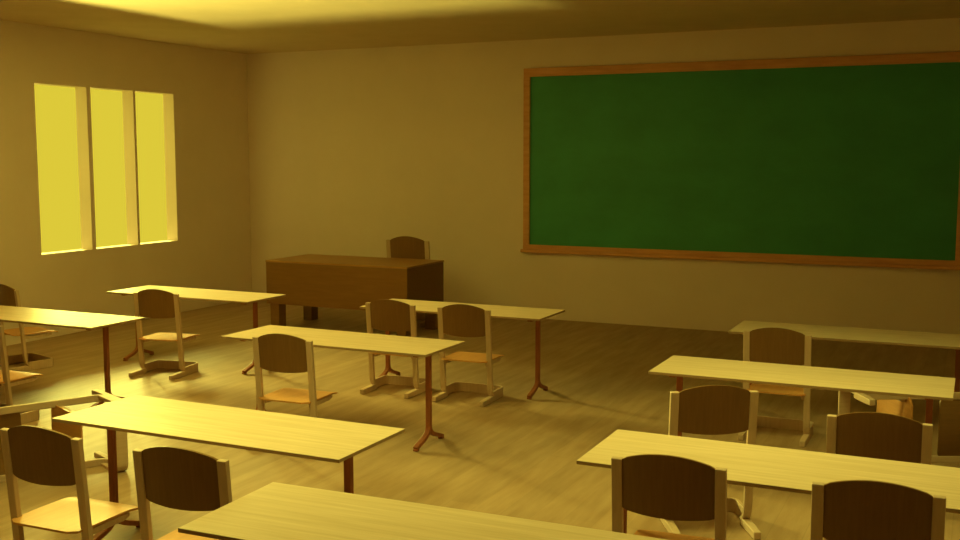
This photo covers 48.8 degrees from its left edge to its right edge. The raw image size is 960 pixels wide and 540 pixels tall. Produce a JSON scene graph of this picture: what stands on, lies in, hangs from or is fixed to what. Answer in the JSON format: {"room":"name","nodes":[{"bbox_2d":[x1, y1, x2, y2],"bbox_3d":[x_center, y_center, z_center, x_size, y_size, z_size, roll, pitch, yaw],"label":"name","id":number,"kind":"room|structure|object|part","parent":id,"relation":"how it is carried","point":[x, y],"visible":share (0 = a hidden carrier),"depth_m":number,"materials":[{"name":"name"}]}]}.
{"room":"classroom","nodes":[
{"label":"classroom","id":0,"kind":"room"},
{"bbox_2d":[0,20,251,345],"bbox_3d":[-6.661,-0.688,9.363,0.180,3.655,14.600,3,7,25],"label":"wall","id":1,"kind":"structure","parent":0,"point":[204,91],"depth_m":13.79,"materials":[{"name":"paint"}]},
{"bbox_2d":[75,87,95,248],"bbox_3d":[-4.879,-1.252,13.097,0.180,1.990,0.064,3,7,25],"label":"trim","id":2,"kind":"structure","parent":1,"relation":"attached to","point":[83,99],"depth_m":13.06,"materials":[{"name":"paint"}]},
{"bbox_2d":[122,91,139,244],"bbox_3d":[-4.547,-1.327,13.795,0.180,1.990,0.040,3,7,25],"label":"trim","id":3,"kind":"structure","parent":1,"relation":"attached to","point":[128,97],"depth_m":13.77,"materials":[{"name":"paint"}]},
{"bbox_2d":[0,300,959,539],"bbox_3d":[-0.430,1.541,6.642,13.960,0.200,14.960,3,7,25],"label":"floor","id":4,"kind":"structure","parent":0,"point":[513,455],"depth_m":9.15,"materials":[{"name":"brown wood"}]},
{"bbox_2d":[0,326,42,423],"bbox_3d":[-3.904,0.800,8.570,0.501,0.865,0.582,3,7,25],"label":"chair","id":5,"kind":"object","parent":4,"relation":"on","point":[9,378],"visible":0.77,"depth_m":8.47,"materials":[{"name":"brown wood"}]},
{"bbox_3d":[-3.740,0.828,8.389,0.048,0.794,0.144,3,7,25],"label":"post","id":6,"kind":"part","parent":5,"relation":"part of","materials":[{"name":"brown wood"}]},
{"bbox_3d":[-3.881,0.874,8.627,0.436,0.031,0.474,3,7,25],"label":"seat","id":7,"kind":"part","parent":5,"relation":"part of","materials":[{"name":"orange wood"}]},
{"bbox_3d":[-3.706,0.904,8.543,0.026,0.034,0.308,3,7,25],"label":"seat rail","id":8,"kind":"part","parent":5,"relation":"part of","materials":[{"name":"brown wood"}]},
{"bbox_2d":[0,284,57,371],"bbox_3d":[-4.679,0.559,10.823,0.501,0.865,0.582,5,8,41],"label":"chair","id":9,"kind":"object","parent":4,"relation":"on","point":[9,296],"visible":0.85,"depth_m":10.69,"materials":[{"name":"brown wood"}]},
{"bbox_3d":[-4.912,0.559,10.902,0.048,0.794,0.144,5,8,41],"label":"post","id":10,"kind":"part","parent":9,"relation":"part of","materials":[{"name":"brown wood"}]},
{"bbox_3d":[-4.786,0.286,10.673,0.413,0.291,0.073,5,8,41],"label":"backrest","id":11,"kind":"part","parent":9,"relation":"part of","materials":[{"name":"brown wood"}]},
{"bbox_3d":[-4.572,0.591,10.604,0.048,0.794,0.144,5,8,41],"label":"post","id":12,"kind":"part","parent":9,"relation":"part of","materials":[{"name":"brown wood"}]},
{"bbox_3d":[-4.643,0.634,10.872,0.436,0.031,0.474,5,8,41],"label":"seat","id":13,"kind":"part","parent":9,"relation":"part of","materials":[{"name":"orange wood"}]},
{"bbox_3d":[-4.499,0.669,10.743,0.026,0.034,0.308,5,8,41],"label":"seat rail","id":14,"kind":"part","parent":9,"relation":"part of","materials":[{"name":"brown wood"}]},
{"bbox_2d":[0,389,127,482],"bbox_3d":[-2.854,1.144,7.057,0.865,0.501,0.582,-5,8,-41],"label":"chair","id":15,"kind":"object","parent":4,"relation":"on","point":[10,416],"visible":0.39,"depth_m":7.15,"materials":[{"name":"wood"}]},
{"bbox_3d":[-3.176,1.152,6.985,0.294,0.413,0.048,-4,8,-36],"label":"backrest","id":16,"kind":"part","parent":15,"relation":"part of","materials":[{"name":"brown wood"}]},
{"bbox_3d":[-2.921,0.909,7.127,0.803,0.048,0.072,-4,7,-33],"label":"post","id":17,"kind":"part","parent":15,"relation":"part of","materials":[{"name":"brown wood"}]},
{"bbox_3d":[-2.921,1.360,7.175,0.803,0.048,0.072,-4,7,-33],"label":"post","id":18,"kind":"part","parent":15,"relation":"part of","materials":[{"name":"brown wood"}]},
{"bbox_3d":[-2.763,1.143,7.065,0.026,0.436,0.475,-6,8,-44],"label":"seat","id":19,"kind":"part","parent":15,"relation":"part of","materials":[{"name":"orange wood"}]},
{"bbox_2d":[0,425,137,539],"bbox_3d":[-2.046,1.154,5.251,0.501,0.865,0.582,3,7,23],"label":"chair","id":20,"kind":"object","parent":4,"relation":"on","point":[32,454],"visible":1,"depth_m":5.09,"materials":[{"name":"brown wood"}]},
{"bbox_3d":[-2.292,1.163,5.254,0.048,0.794,0.144,3,7,23],"label":"post","id":21,"kind":"part","parent":20,"relation":"part of","materials":[{"name":"brown wood"}]},
{"bbox_3d":[-2.111,0.885,5.073,0.413,0.291,0.073,3,7,23],"label":"backrest","id":22,"kind":"part","parent":20,"relation":"part of","materials":[{"name":"brown wood"}]},
{"bbox_3d":[-2.025,1.229,5.308,0.436,0.031,0.474,3,7,23],"label":"seat","id":23,"kind":"part","parent":20,"relation":"part of","materials":[{"name":"orange wood"}]},
{"bbox_3d":[-1.877,1.182,5.075,0.048,0.794,0.144,3,7,23],"label":"post","id":24,"kind":"part","parent":20,"relation":"part of","materials":[{"name":"brown wood"}]},
{"bbox_3d":[-1.847,1.258,5.230,0.026,0.034,0.308,3,7,23],"label":"seat rail","id":25,"kind":"part","parent":20,"relation":"part of","materials":[{"name":"brown wood"}]},
{"bbox_2d":[0,305,144,407],"bbox_3d":[-3.894,0.772,9.419,1.828,0.740,0.624,3,7,25],"label":"table","id":26,"kind":"object","parent":4,"relation":"on","point":[46,317],"visible":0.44,"depth_m":9.15,"materials":[{"name":"brown wood"}]},
{"bbox_2d":[129,289,199,379],"bbox_3d":[-3.110,0.595,10.487,0.501,0.865,0.582,2,6,17],"label":"chair","id":27,"kind":"object","parent":4,"relation":"on","point":[149,303],"visible":1,"depth_m":10.34,"materials":[{"name":"brown wood"}]},
{"bbox_3d":[-3.355,0.606,10.464,0.048,0.794,0.144,2,6,17],"label":"post","id":28,"kind":"part","parent":27,"relation":"part of","materials":[{"name":"brown wood"}]},
{"bbox_3d":[-3.158,0.326,10.303,0.413,0.291,0.073,2,6,17],"label":"backrest","id":29,"kind":"part","parent":27,"relation":"part of","materials":[{"name":"brown wood"}]},
{"bbox_3d":[-3.094,0.669,10.546,0.436,0.031,0.474,2,6,17],"label":"seat","id":30,"kind":"part","parent":27,"relation":"part of","materials":[{"name":"orange wood"}]},
{"bbox_3d":[-2.922,0.621,10.330,0.048,0.794,0.144,2,6,17],"label":"post","id":31,"kind":"part","parent":27,"relation":"part of","materials":[{"name":"brown wood"}]},
{"bbox_3d":[-2.909,0.696,10.488,0.026,0.034,0.308,2,6,17],"label":"seat rail","id":32,"kind":"part","parent":27,"relation":"part of","materials":[{"name":"brown wood"}]},
{"bbox_2d":[132,446,231,539],"bbox_3d":[-1.280,1.193,4.890,0.501,0.865,0.582,2,7,21],"label":"chair","id":33,"kind":"object","parent":4,"relation":"on","point":[178,478],"visible":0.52,"depth_m":4.69,"materials":[{"name":"brown wood"}]},
{"bbox_3d":[-1.526,1.202,4.885,0.048,0.794,0.144,2,7,21],"label":"post","id":34,"kind":"part","parent":33,"relation":"part of","materials":[{"name":"brown wood"}]},
{"bbox_3d":[-1.339,0.923,4.710,0.413,0.291,0.073,2,7,21],"label":"backrest","id":35,"kind":"part","parent":33,"relation":"part of","materials":[{"name":"brown wood"}]},
{"bbox_3d":[-1.260,1.267,4.949,0.436,0.031,0.474,2,7,21],"label":"seat","id":36,"kind":"part","parent":33,"relation":"part of","materials":[{"name":"orange wood"}]},
{"bbox_3d":[-1.104,1.220,4.721,0.048,0.794,0.144,2,7,21],"label":"post","id":37,"kind":"part","parent":33,"relation":"part of","materials":[{"name":"brown wood"}]},
{"bbox_2d":[107,285,285,373],"bbox_3d":[-2.943,0.606,10.974,1.828,0.740,0.624,3,7,26],"label":"table","id":38,"kind":"object","parent":4,"relation":"on","point":[241,297],"visible":0.55,"depth_m":10.82,"materials":[{"name":"brown wood"}]},
{"bbox_2d":[52,395,404,539],"bbox_3d":[-1.347,1.177,5.624,1.828,0.740,0.624,3,7,25],"label":"table","id":39,"kind":"object","parent":4,"relation":"on","point":[336,441],"visible":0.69,"depth_m":5.54,"materials":[{"name":"brown wood"}]},
{"bbox_2d":[252,333,336,417],"bbox_3d":[-1.384,0.872,7.890,0.501,0.865,0.582,2,7,22],"label":"chair","id":40,"kind":"object","parent":4,"relation":"on","point":[275,352],"visible":0.7,"depth_m":7.71,"materials":[{"name":"brown wood"}]},
{"bbox_3d":[-1.630,0.881,7.887,0.048,0.794,0.144,2,7,22],"label":"post","id":41,"kind":"part","parent":40,"relation":"part of","materials":[{"name":"brown wood"}]},
{"bbox_3d":[-1.444,0.603,7.710,0.413,0.291,0.073,2,7,22],"label":"backrest","id":42,"kind":"part","parent":40,"relation":"part of","materials":[{"name":"brown wood"}]},
{"bbox_3d":[-1.364,0.947,7.948,0.436,0.031,0.474,2,7,22],"label":"seat","id":43,"kind":"part","parent":40,"relation":"part of","materials":[{"name":"orange wood"}]},
{"bbox_3d":[-1.210,0.899,7.718,0.048,0.794,0.144,2,7,22],"label":"post","id":44,"kind":"part","parent":40,"relation":"part of","materials":[{"name":"brown wood"}]},
{"bbox_3d":[-1.184,0.975,7.875,0.026,0.034,0.308,2,7,22],"label":"seat rail","id":45,"kind":"part","parent":40,"relation":"part of","materials":[{"name":"grey wood"}]},
{"bbox_2d":[221,325,464,451],"bbox_3d":[-1.074,0.899,8.226,1.828,0.740,0.624,3,7,26],"label":"table","id":46,"kind":"object","parent":4,"relation":"on","point":[416,347],"visible":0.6,"depth_m":7.98,"materials":[{"name":"brown wood"}]},
{"bbox_2d":[265,254,443,336],"bbox_3d":[-1.567,0.302,13.273,2.030,0.855,0.950,3,7,25],"label":"desk","id":47,"kind":"object","parent":4,"relation":"on","point":[309,281],"visible":0.84,"depth_m":12.93,"materials":[{"name":"brown wood"}]},
{"bbox_3d":[-2.546,0.307,13.332,0.130,0.832,0.150,3,7,25],"label":"leg","id":48,"kind":"part","parent":47,"relation":"part of","materials":[{"name":"brown wood"}]},
{"bbox_3d":[-2.241,0.239,13.975,0.130,0.832,0.150,3,7,25],"label":"leg","id":49,"kind":"part","parent":47,"relation":"part of","materials":[{"name":"brown wood"}]},
{"bbox_3d":[-1.763,0.203,12.847,2.018,0.522,0.024,3,7,25],"label":"panel","id":50,"kind":"part","parent":47,"relation":"part of","materials":[{"name":"brown wood"}]},
{"bbox_3d":[-0.900,0.390,12.559,0.130,0.832,0.150,3,7,25],"label":"leg","id":51,"kind":"part","parent":47,"relation":"part of","materials":[{"name":"brown wood"}]},
{"bbox_3d":[-0.661,0.204,12.844,0.024,0.522,0.912,3,7,25],"label":"panel","id":52,"kind":"part","parent":47,"relation":"part of","materials":[{"name":"brown wood"}]},
{"bbox_3d":[-0.595,0.321,13.202,0.130,0.832,0.150,3,7,25],"label":"leg","id":53,"kind":"part","parent":47,"relation":"part of","materials":[{"name":"brown wood"}]},
{"bbox_2d":[360,299,424,398],"bbox_3d":[-0.749,0.677,9.721,0.501,0.865,0.582,3,7,23],"label":"chair","id":54,"kind":"object","parent":4,"relation":"on","point":[385,314],"visible":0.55,"depth_m":9.56,"materials":[{"name":"brown wood"}]},
{"bbox_3d":[-0.995,0.685,9.725,0.048,0.794,0.144,3,7,23],"label":"post","id":55,"kind":"part","parent":54,"relation":"part of","materials":[{"name":"grey wood"}]},
{"bbox_3d":[-0.728,0.751,9.778,0.436,0.031,0.474,3,7,23],"label":"seat","id":56,"kind":"part","parent":54,"relation":"part of","materials":[{"name":"orange wood"}]},
{"bbox_3d":[-0.814,0.407,9.543,0.413,0.291,0.073,3,7,23],"label":"backrest","id":57,"kind":"part","parent":54,"relation":"part of","materials":[{"name":"brown wood"}]},
{"bbox_3d":[-0.580,0.704,9.545,0.048,0.794,0.144,3,7,23],"label":"post","id":58,"kind":"part","parent":54,"relation":"part of","materials":[{"name":"grey wood"}]},
{"bbox_2d":[386,236,429,326],"bbox_3d":[-0.856,0.112,13.743,0.621,1.133,0.640,3,7,25],"label":"chair","id":59,"kind":"object","parent":4,"relation":"on","point":[408,247],"visible":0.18,"depth_m":13.51,"materials":[{"name":"brown wood"}]},
{"bbox_3d":[-1.155,0.121,13.769,0.060,1.041,0.159,3,7,25],"label":"post","id":60,"kind":"part","parent":59,"relation":"part of","materials":[{"name":"brown wood"}]},
{"bbox_3d":[-0.932,-0.244,13.543,0.512,0.381,0.081,3,7,25],"label":"backrest","id":61,"kind":"part","parent":59,"relation":"part of","materials":[{"name":"brown wood"}]},
{"bbox_3d":[-0.647,0.146,13.531,0.060,1.041,0.159,3,7,25],"label":"post","id":62,"kind":"part","parent":59,"relation":"part of","materials":[{"name":"brown wood"}]},
{"bbox_2d":[178,482,666,539],"bbox_3d":[-0.183,1.354,3.970,1.828,0.740,0.624,3,7,23],"label":"table","id":63,"kind":"object","parent":4,"relation":"on","point":[274,511],"visible":1,"depth_m":4.07,"materials":[{"name":"brown wood"}]},
{"bbox_2d":[359,299,564,398],"bbox_3d":[-0.175,0.722,9.882,1.828,0.740,0.624,3,7,25],"label":"table","id":64,"kind":"object","parent":4,"relation":"on","point":[529,314],"visible":0.7,"depth_m":9.63,"materials":[{"name":"brown wood"}]},
{"bbox_2d":[432,304,503,406],"bbox_3d":[-0.082,0.709,9.417,0.501,0.865,0.582,3,7,23],"label":"chair","id":65,"kind":"object","parent":4,"relation":"on","point":[460,320],"visible":0.99,"depth_m":9.27,"materials":[{"name":"brown wood"}]},
{"bbox_3d":[-0.328,0.718,9.420,0.048,0.794,0.144,3,7,23],"label":"post","id":66,"kind":"part","parent":65,"relation":"part of","materials":[{"name":"brown wood"}]},
{"bbox_3d":[-0.146,0.440,9.239,0.413,0.291,0.073,3,7,23],"label":"backrest","id":67,"kind":"part","parent":65,"relation":"part of","materials":[{"name":"brown wood"}]},
{"bbox_3d":[-0.061,0.783,9.475,0.436,0.031,0.474,3,7,23],"label":"seat","id":68,"kind":"part","parent":65,"relation":"part of","materials":[{"name":"orange wood"}]},
{"bbox_3d":[0.088,0.737,9.242,0.048,0.794,0.144,3,7,23],"label":"post","id":69,"kind":"part","parent":65,"relation":"part of","materials":[{"name":"brown wood"}]},
{"bbox_3d":[0.117,0.812,9.398,0.026,0.034,0.308,3,7,23],"label":"seat rail","id":70,"kind":"part","parent":65,"relation":"part of","materials":[{"name":"brown wood"}]},
{"bbox_2d":[611,454,726,539],"bbox_3d":[0.871,1.206,4.764,0.501,0.865,0.582,2,7,22],"label":"chair","id":71,"kind":"object","parent":4,"relation":"on","point":[669,487],"visible":0.88,"depth_m":4.57,"materials":[{"name":"brown wood"}]},
{"bbox_3d":[0.626,1.215,4.761,0.048,0.794,0.144,2,7,22],"label":"post","id":72,"kind":"part","parent":71,"relation":"part of","materials":[{"name":"brown wood"}]},
{"bbox_3d":[0.811,0.937,4.585,0.413,0.291,0.073,2,7,22],"label":"backrest","id":73,"kind":"part","parent":71,"relation":"part of","materials":[{"name":"brown wood"}]},
{"bbox_3d":[0.891,1.280,4.823,0.436,0.031,0.474,2,7,22],"label":"seat","id":74,"kind":"part","parent":71,"relation":"part of","materials":[{"name":"orange wood"}]},
{"bbox_3d":[1.046,1.233,4.593,0.048,0.794,0.144,2,7,22],"label":"post","id":75,"kind":"part","parent":71,"relation":"part of","materials":[{"name":"brown wood"}]},
{"bbox_2d":[659,385,760,538],"bbox_3d":[1.319,1.056,6.173,0.501,0.865,0.582,0,6,-3],"label":"chair","id":76,"kind":"object","parent":4,"relation":"on","point":[707,409],"visible":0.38,"depth_m":5.98,"materials":[{"name":"brown wood"}]},
{"bbox_3d":[1.097,1.076,6.069,0.048,0.794,0.144,0,6,-3],"label":"post","id":77,"kind":"part","parent":76,"relation":"part of","materials":[{"name":"brown wood"}]},
{"bbox_3d":[1.326,0.787,5.983,0.413,0.291,0.073,0,6,-3],"label":"backrest","id":78,"kind":"part","parent":76,"relation":"part of","materials":[{"name":"brown wood"}]},
{"bbox_3d":[1.549,1.073,6.090,0.048,0.794,0.144,0,6,-3],"label":"post","id":79,"kind":"part","parent":76,"relation":"part of","materials":[{"name":"brown wood"}]},
{"bbox_2d":[576,429,959,533],"bbox_3d":[1.406,1.261,4.837,1.828,0.740,0.624,3,7,25],"label":"table","id":80,"kind":"object","parent":4,"relation":"on","point":[766,467],"visible":0.66,"depth_m":4.85,"materials":[{"name":"brown wood"}]},
{"bbox_2d":[738,327,813,446],"bbox_3d":[2.303,0.845,8.149,0.501,0.865,0.582,3,7,25],"label":"chair","id":81,"kind":"object","parent":4,"relation":"on","point":[765,345],"visible":0.69,"depth_m":7.99,"materials":[{"name":"brown wood"}]},
{"bbox_3d":[2.058,0.853,8.158,0.048,0.794,0.144,3,7,25],"label":"post","id":82,"kind":"part","parent":81,"relation":"part of","materials":[{"name":"brown wood"}]},
{"bbox_3d":[2.326,0.919,8.206,0.436,0.031,0.474,3,7,25],"label":"seat","id":83,"kind":"part","parent":81,"relation":"part of","materials":[{"name":"orange wood"}]},
{"bbox_3d":[2.235,0.575,7.973,0.413,0.291,0.073,3,7,25],"label":"backrest","id":84,"kind":"part","parent":81,"relation":"part of","materials":[{"name":"brown wood"}]},
{"bbox_3d":[2.468,0.873,7.969,0.048,0.794,0.144,3,7,25],"label":"post","id":85,"kind":"part","parent":81,"relation":"part of","materials":[{"name":"brown wood"}]},
{"bbox_2d":[648,355,955,436],"bbox_3d":[2.065,1.044,6.875,1.828,0.740,0.624,3,7,25],"label":"table","id":86,"kind":"object","parent":4,"relation":"on","point":[929,388],"visible":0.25,"depth_m":6.75,"materials":[{"name":"brown wood"}]},
{"bbox_2d":[729,321,959,391],"bbox_3d":[2.966,0.873,8.473,1.828,0.740,0.624,3,7,25],"label":"table","id":87,"kind":"object","parent":4,"relation":"on","point":[818,332],"visible":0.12,"depth_m":8.33,"materials":[{"name":"brown wood"}]},
{"bbox_2d":[810,480,945,539],"bbox_3d":[1.642,1.246,4.397,0.501,0.865,0.582,2,7,22],"label":"chair","id":88,"kind":"object","parent":4,"relation":"on","point":[845,509],"visible":1,"depth_m":4.20,"materials":[{"name":"brown wood"}]},
{"bbox_3d":[1.396,1.255,4.394,0.048,0.794,0.144,2,7,22],"label":"post","id":89,"kind":"part","parent":88,"relation":"part of","materials":[{"name":"brown wood"}]},
{"bbox_3d":[1.816,1.273,4.226,0.048,0.794,0.144,2,7,22],"label":"post","id":90,"kind":"part","parent":88,"relation":"part of","materials":[{"name":"brown wood"}]},
{"bbox_2d":[824,412,932,539],"bbox_3d":[2.076,1.126,5.517,0.501,0.865,0.582,3,7,24],"label":"chair","id":91,"kind":"object","parent":4,"relation":"on","point":[877,435],"visible":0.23,"depth_m":5.31,"materials":[{"name":"brown wood"}]},
{"bbox_3d":[1.830,1.134,5.523,0.048,0.794,0.144,3,7,24],"label":"post","id":92,"kind":"part","parent":91,"relation":"part of","materials":[{"name":"brown wood"}]},
{"bbox_3d":[2.010,0.856,5.340,0.413,0.291,0.073,3,7,24],"label":"backrest","id":93,"kind":"part","parent":91,"relation":"part of","materials":[{"name":"brown wood"}]},
{"bbox_3d":[2.244,1.153,5.340,0.048,0.794,0.144,3,7,24],"label":"post","id":94,"kind":"part","parent":91,"relation":"part of","materials":[{"name":"brown wood"}]},
{"bbox_2d":[838,391,959,462],"bbox_3d":[3.051,1.093,7.540,0.865,0.501,0.582,-1,6,-5],"label":"chair","id":95,"kind":"object","parent":4,"relation":"on","point":[948,448],"visible":0.33,"depth_m":7.40,"materials":[{"name":"brown wood"}]},
{"bbox_3d":[2.974,1.088,7.588,0.026,0.436,0.475,-1,6,-8],"label":"seat","id":96,"kind":"part","parent":95,"relation":"part of","materials":[{"name":"orange wood"}]},
{"bbox_3d":[3.050,0.880,7.401,0.803,0.048,0.072,0,6,3],"label":"post","id":97,"kind":"part","parent":95,"relation":"part of","materials":[{"name":"brown wood"}]},
{"bbox_3d":[3.050,1.330,7.449,0.803,0.048,0.072,0,6,3],"label":"post","id":98,"kind":"part","parent":95,"relation":"part of","materials":[{"name":"wood"}]},
{"bbox_3d":[3.353,1.107,7.407,0.294,0.413,0.048,0,6,0],"label":"backrest","id":99,"kind":"part","parent":95,"relation":"part of","materials":[{"name":"brown wood"}]},
{"bbox_2d":[0,0,959,53],"bbox_3d":[-0.430,-2.292,6.233,13.960,0.200,14.960,3,7,25],"label":"ceiling","id":100,"kind":"structure","parent":0,"point":[237,26],"depth_m":11.65,"materials":[{"name":"paint"}]},
{"bbox_2d":[247,18,959,333],"bbox_3d":[2.726,-1.085,13.082,13.960,3.655,0.180,3,7,25],"label":"wall","id":101,"kind":"structure","parent":0,"point":[352,151],"depth_m":14.22,"materials":[{"name":"paint"}]},
{"bbox_2d":[520,52,959,269],"bbox_3d":[2.976,-1.313,12.796,5.371,2.402,0.074,3,7,25],"label":"chalkboard","id":102,"kind":"object","parent":101,"relation":"attached to","point":[838,160],"visible":1,"depth_m":12.69,"materials":[{"name":"green stone"}]},
{"bbox_3d":[0.617,-1.429,13.921,0.088,2.190,0.044,3,7,25],"label":"frame rail","id":103,"kind":"part","parent":102,"relation":"part of","materials":[{"name":"brown wood"}]},
{"bbox_3d":[2.985,-0.190,12.928,5.326,0.062,0.044,3,7,25],"label":"frame rail","id":104,"kind":"part","parent":102,"relation":"part of","materials":[{"name":"brown wood"}]},
{"bbox_3d":[2.985,-2.454,12.687,5.326,0.110,0.044,3,7,25],"label":"frame rail","id":105,"kind":"part","parent":102,"relation":"part of","materials":[{"name":"brown wood"}]},
{"bbox_3d":[5.353,-1.191,11.697,0.088,2.190,0.044,3,7,25],"label":"frame rail","id":106,"kind":"part","parent":102,"relation":"part of","materials":[{"name":"brown wood"}]}
]}

